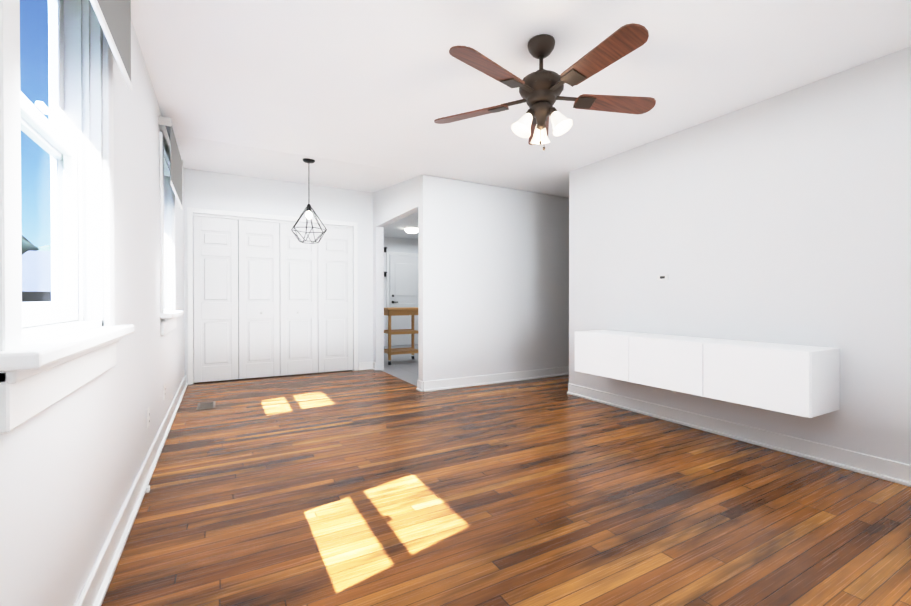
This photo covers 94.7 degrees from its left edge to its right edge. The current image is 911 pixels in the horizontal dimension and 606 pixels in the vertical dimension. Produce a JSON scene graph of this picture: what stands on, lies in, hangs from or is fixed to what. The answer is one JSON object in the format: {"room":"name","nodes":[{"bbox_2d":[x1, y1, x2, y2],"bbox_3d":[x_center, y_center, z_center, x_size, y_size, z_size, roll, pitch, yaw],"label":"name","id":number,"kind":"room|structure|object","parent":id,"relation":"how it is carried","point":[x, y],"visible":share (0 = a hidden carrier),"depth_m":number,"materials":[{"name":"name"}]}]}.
{"room":"empty living room","nodes":[
{"label":"empty living room","id":0,"kind":"room"},
{"bbox_2d":[0,20,184,605],"bbox_3d":[-1.348,-0.458,1.472,0.140,2.950,8.410,0,0,-29],"label":"wall","id":1,"kind":"structure","parent":0,"point":[71,464],"depth_m":1.70,"materials":[{"name":"paint"}]},
{"bbox_2d":[0,0,133,433],"bbox_3d":[-1.158,-0.492,1.212,0.218,1.488,1.030,0,0,-29],"label":"window","id":2,"kind":"structure","parent":1,"relation":"in","point":[67,136],"depth_m":1.45,"materials":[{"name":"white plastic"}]},
{"bbox_2d":[90,0,132,89],"bbox_3d":[-1.097,-1.095,1.241,0.077,0.472,1.054,0,0,-29],"label":"roller blind","id":3,"kind":"object","parent":2,"relation":"attached to","point":[114,18],"visible":1,"depth_m":1.50,"materials":[{"name":"grey fabric"}]},
{"bbox_2d":[75,375,187,605],"bbox_3d":[-1.277,0.959,1.534,0.034,0.115,8.150,0,0,-29],"label":"baseboard","id":4,"kind":"structure","parent":1,"relation":"attached to","point":[96,586],"depth_m":1.81,"materials":[{"name":"paint"}]},
{"bbox_2d":[146,485,149,492],"bbox_3d":[-1.647,0.996,2.247,0.016,0.030,0.045,0,0,-29],"label":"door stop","id":5,"kind":"object","parent":1,"relation":"attached to","point":[147,488],"visible":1,"depth_m":2.23,"materials":[{"name":"white plastic"}]},
{"bbox_2d":[147,407,149,428],"bbox_3d":[-1.841,0.689,2.517,0.010,0.114,0.070,0,0,-29],"label":"electrical outlet","id":6,"kind":"object","parent":1,"relation":"attached to","point":[148,417],"visible":1,"depth_m":2.51,"materials":[{"name":"white plastic"}]},
{"bbox_2d":[163,384,165,399],"bbox_3d":[-2.246,0.684,3.241,0.010,0.114,0.070,0,0,-29],"label":"electrical outlet","id":7,"kind":"object","parent":1,"relation":"attached to","point":[164,392],"visible":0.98,"depth_m":3.22,"materials":[{"name":"white plastic"}]},
{"bbox_2d":[159,131,183,335],"bbox_3d":[-2.416,-0.508,3.464,0.218,1.488,1.030,0,0,-29],"label":"window","id":8,"kind":"structure","parent":1,"relation":"in","point":[168,238],"depth_m":3.77,"materials":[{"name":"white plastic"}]},
{"bbox_2d":[159,116,182,209],"bbox_3d":[-2.356,-1.112,3.493,0.077,0.472,1.054,0,0,-29],"label":"roller blind","id":9,"kind":"object","parent":8,"relation":"attached to","point":[176,163],"visible":1,"depth_m":3.31,"materials":[{"name":"grey fabric"}]},
{"bbox_2d":[184,168,372,383],"bbox_3d":[-2.288,-0.488,5.695,2.620,2.950,0.120,0,0,-29],"label":"wall","id":10,"kind":"structure","parent":0,"point":[221,191],"depth_m":5.68,"materials":[{"name":"paint"}]},
{"bbox_2d":[193,216,238,382],"bbox_3d":[-3.000,-0.044,5.264,0.486,2.043,0.033,0,0,-29],"label":"closet door","id":11,"kind":"structure","parent":10,"relation":"in","point":[215,266],"depth_m":5.25,"materials":[{"name":"paint"}]},
{"bbox_2d":[238,220,279,378],"bbox_3d":[-2.560,-0.045,5.487,0.486,2.043,0.074,0,0,-29],"label":"closet door","id":12,"kind":"structure","parent":10,"relation":"in","point":[259,294],"depth_m":5.49,"materials":[{"name":"paint"}]},
{"bbox_2d":[187,207,357,384],"bbox_3d":[-2.352,-0.087,5.618,2.086,2.148,0.078,0,0,-29],"label":"trim","id":13,"kind":"structure","parent":10,"relation":"attached to","point":[191,212],"depth_m":5.38,"materials":[{"name":"paint"}]},
{"bbox_2d":[186,362,372,382],"bbox_3d":[-2.241,0.929,5.643,2.360,0.115,0.034,0,0,-29],"label":"baseboard","id":14,"kind":"structure","parent":10,"relation":"attached to","point":[365,365],"depth_m":6.15,"materials":[{"name":"paint"}]},
{"bbox_2d":[280,223,317,375],"bbox_3d":[-2.130,-0.047,5.727,0.486,2.043,0.074,0,0,-29],"label":"closet door","id":15,"kind":"structure","parent":10,"relation":"in","point":[298,307],"depth_m":5.73,"materials":[{"name":"paint"}]},
{"bbox_2d":[318,226,352,372],"bbox_3d":[-1.710,-0.049,5.985,0.486,2.043,0.033,0,0,-29],"label":"closet door","id":16,"kind":"structure","parent":10,"relation":"in","point":[335,299],"depth_m":5.97,"materials":[{"name":"paint"}]},
{"bbox_2d":[381,344,417,385],"bbox_3d":[0.316,1.032,7.792,4.080,0.120,4.720,0,0,-29],"label":"floor","id":17,"kind":"structure","parent":0,"point":[404,367],"depth_m":6.48,"materials":[{"name":"white tile"}]},
{"bbox_2d":[384,307,417,364],"bbox_3d":[-0.890,0.528,6.953,0.680,0.900,0.520,0,0,-29],"label":"kitchen cart","id":18,"kind":"object","parent":17,"relation":"on","point":[398,311],"visible":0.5,"depth_m":6.75,"materials":[{"name":"brown wood"}]},
{"bbox_2d":[384,237,417,345],"bbox_3d":[-0.833,-0.518,9.774,4.140,2.950,0.120,0,0,-29],"label":"wall","id":19,"kind":"structure","parent":0,"point":[403,245],"depth_m":9.41,"materials":[{"name":"paint"}]},
{"bbox_2d":[386,252,417,345],"bbox_3d":[-1.095,-0.091,9.508,0.960,2.100,0.085,0,0,-29],"label":"kitchen door","id":20,"kind":"structure","parent":19,"relation":"in","point":[402,280],"depth_m":9.46,"materials":[{"name":"paint"}]},
{"bbox_2d":[373,174,431,380],"bbox_3d":[-0.740,-0.487,5.489,0.120,2.950,1.750,0,0,-29],"label":"wall","id":21,"kind":"structure","parent":0,"point":[398,201],"depth_m":4.94,"materials":[{"name":"paint"}]},
{"bbox_2d":[372,362,422,391],"bbox_3d":[-0.808,0.931,5.462,0.034,0.115,1.750,0,0,-29],"label":"baseboard","id":22,"kind":"structure","parent":21,"relation":"attached to","point":[419,386],"depth_m":4.76,"materials":[{"name":"paint"}]},
{"bbox_2d":[432,176,568,379],"bbox_3d":[1.464,-0.489,5.787,4.020,2.950,0.120,0,0,-29],"label":"wall","id":23,"kind":"structure","parent":0,"point":[500,279],"depth_m":5.19,"materials":[{"name":"paint"}]},
{"bbox_2d":[423,366,568,391],"bbox_3d":[1.449,0.929,5.701,4.140,0.115,0.034,0,0,-29],"label":"baseboard","id":24,"kind":"structure","parent":23,"relation":"attached to","point":[445,384],"depth_m":5.14,"materials":[{"name":"paint"}]},
{"bbox_2d":[101,370,910,605],"bbox_3d":[1.323,1.063,3.366,6.640,0.120,9.090,0,0,-29],"label":"floor","id":25,"kind":"structure","parent":0,"point":[360,488],"depth_m":2.06,"materials":[{"name":"brown wood"}]},
{"bbox_2d":[197,401,215,409],"bbox_3d":[-2.418,0.994,4.075,0.150,0.009,0.300,0,0,-29],"label":"floor vent","id":26,"kind":"object","parent":25,"relation":"in","point":[205,405],"visible":1,"depth_m":4.05,"materials":[{"name":"brown metal"}]},
{"bbox_2d":[131,0,910,238],"bbox_3d":[0.855,-1.647,4.327,6.780,0.427,11.260,0,0,-29],"label":"ceiling","id":27,"kind":"structure","parent":0,"point":[360,95],"depth_m":2.60,"materials":[{"name":"paint"}]},
{"bbox_2d":[291,158,326,243],"bbox_3d":[-1.488,-1.034,4.260,0.317,0.836,0.365,0,0,-29],"label":"pendant light","id":28,"kind":"object","parent":27,"relation":"hanging from","point":[308,208],"visible":1,"depth_m":4.24,"materials":[{"name":"black metal"}]},
{"bbox_2d":[404,227,417,233],"bbox_3d":[-0.850,-1.409,8.199,0.300,0.105,0.300,0,0,-29],"label":"kitchen ceiling light","id":29,"kind":"object","parent":27,"relation":"attached to","point":[412,230],"visible":0.81,"depth_m":8.10,"materials":[{"name":"glass"}]},
{"bbox_2d":[434,23,655,150],"bbox_3d":[0.483,-1.124,2.241,1.271,0.589,1.232,0,0,-29],"label":"ceiling fan","id":30,"kind":"object","parent":27,"relation":"hanging from","point":[540,90],"visible":1,"depth_m":2.21,"materials":[{"name":"brown wood"}]},
{"bbox_2d":[569,46,910,464],"bbox_3d":[2.716,-0.463,2.174,0.200,2.950,5.670,0,0,-29],"label":"wall","id":31,"kind":"structure","parent":0,"point":[784,218],"depth_m":2.88,"materials":[{"name":"paint"}]},
{"bbox_2d":[575,330,650,380],"bbox_3d":[1.453,0.460,3.823,0.400,0.380,0.610,0,0,-29],"label":"cabinet","id":32,"kind":"object","parent":31,"relation":"attached to","point":[603,353],"depth_m":3.72,"materials":[{"name":"white wood"}]},
{"bbox_2d":[657,274,667,280],"bbox_3d":[1.788,-0.221,3.618,0.014,0.050,0.098,0,0,-29],"label":"outlet","id":33,"kind":"object","parent":31,"relation":"attached to","point":[663,277],"visible":1,"depth_m":3.61,"materials":[{"name":"white plastic"}]},
{"bbox_2d":[627,334,702,395],"bbox_3d":[1.751,0.464,3.291,0.400,0.380,0.610,0,0,-29],"label":"cabinet","id":34,"kind":"object","parent":31,"relation":"attached to","point":[669,362],"depth_m":3.19,"materials":[{"name":"white wood"}]},
{"bbox_2d":[567,383,910,486],"bbox_3d":[2.580,0.954,2.188,0.034,0.115,5.530,0,0,-29],"label":"baseboard","id":35,"kind":"structure","parent":31,"relation":"attached to","point":[881,468],"depth_m":2.92,"materials":[{"name":"paint"}]},
{"bbox_2d":[699,338,839,417],"bbox_3d":[2.049,0.468,2.759,0.400,0.380,0.610,0,0,-29],"label":"cabinet","id":36,"kind":"object","parent":31,"relation":"attached to","point":[800,380],"depth_m":2.58,"materials":[{"name":"white wood"}]},
{"label":"outside","id":37,"kind":"structure","parent":0,"visible":0},
{"bbox_3d":[-38.511,1.877,6.992,59.350,0.200,110.000,0,0,-29],"label":"ground","id":38,"kind":"structure","parent":37,"visible":0},
{"bbox_2d":[21,235,38,254],"bbox_3d":[-28.079,-1.675,25.247,6.312,6.644,6.966,0,0,-29],"label":"tree","id":39,"kind":"object","parent":38,"relation":"on","point":[25,244],"depth_m":25.34,"materials":[{"name":"green plant"}]},
{"bbox_2d":[22,250,50,301],"bbox_3d":[-12.548,-0.210,19.198,10.200,3.800,8.800,0,0,-29],"label":"house","id":40,"kind":"structure","parent":38,"relation":"on","point":[42,283],"depth_m":14.59,"materials":[{"name":"white"}]},
{"bbox_2d":[37,245,50,250],"bbox_3d":[-25.731,-1.317,27.975,4.811,5.887,5.658,0,0,-29],"label":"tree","id":41,"kind":"object","parent":38,"relation":"on","point":[45,247],"depth_m":26.05,"materials":[{"name":"green plant"}]}
]}

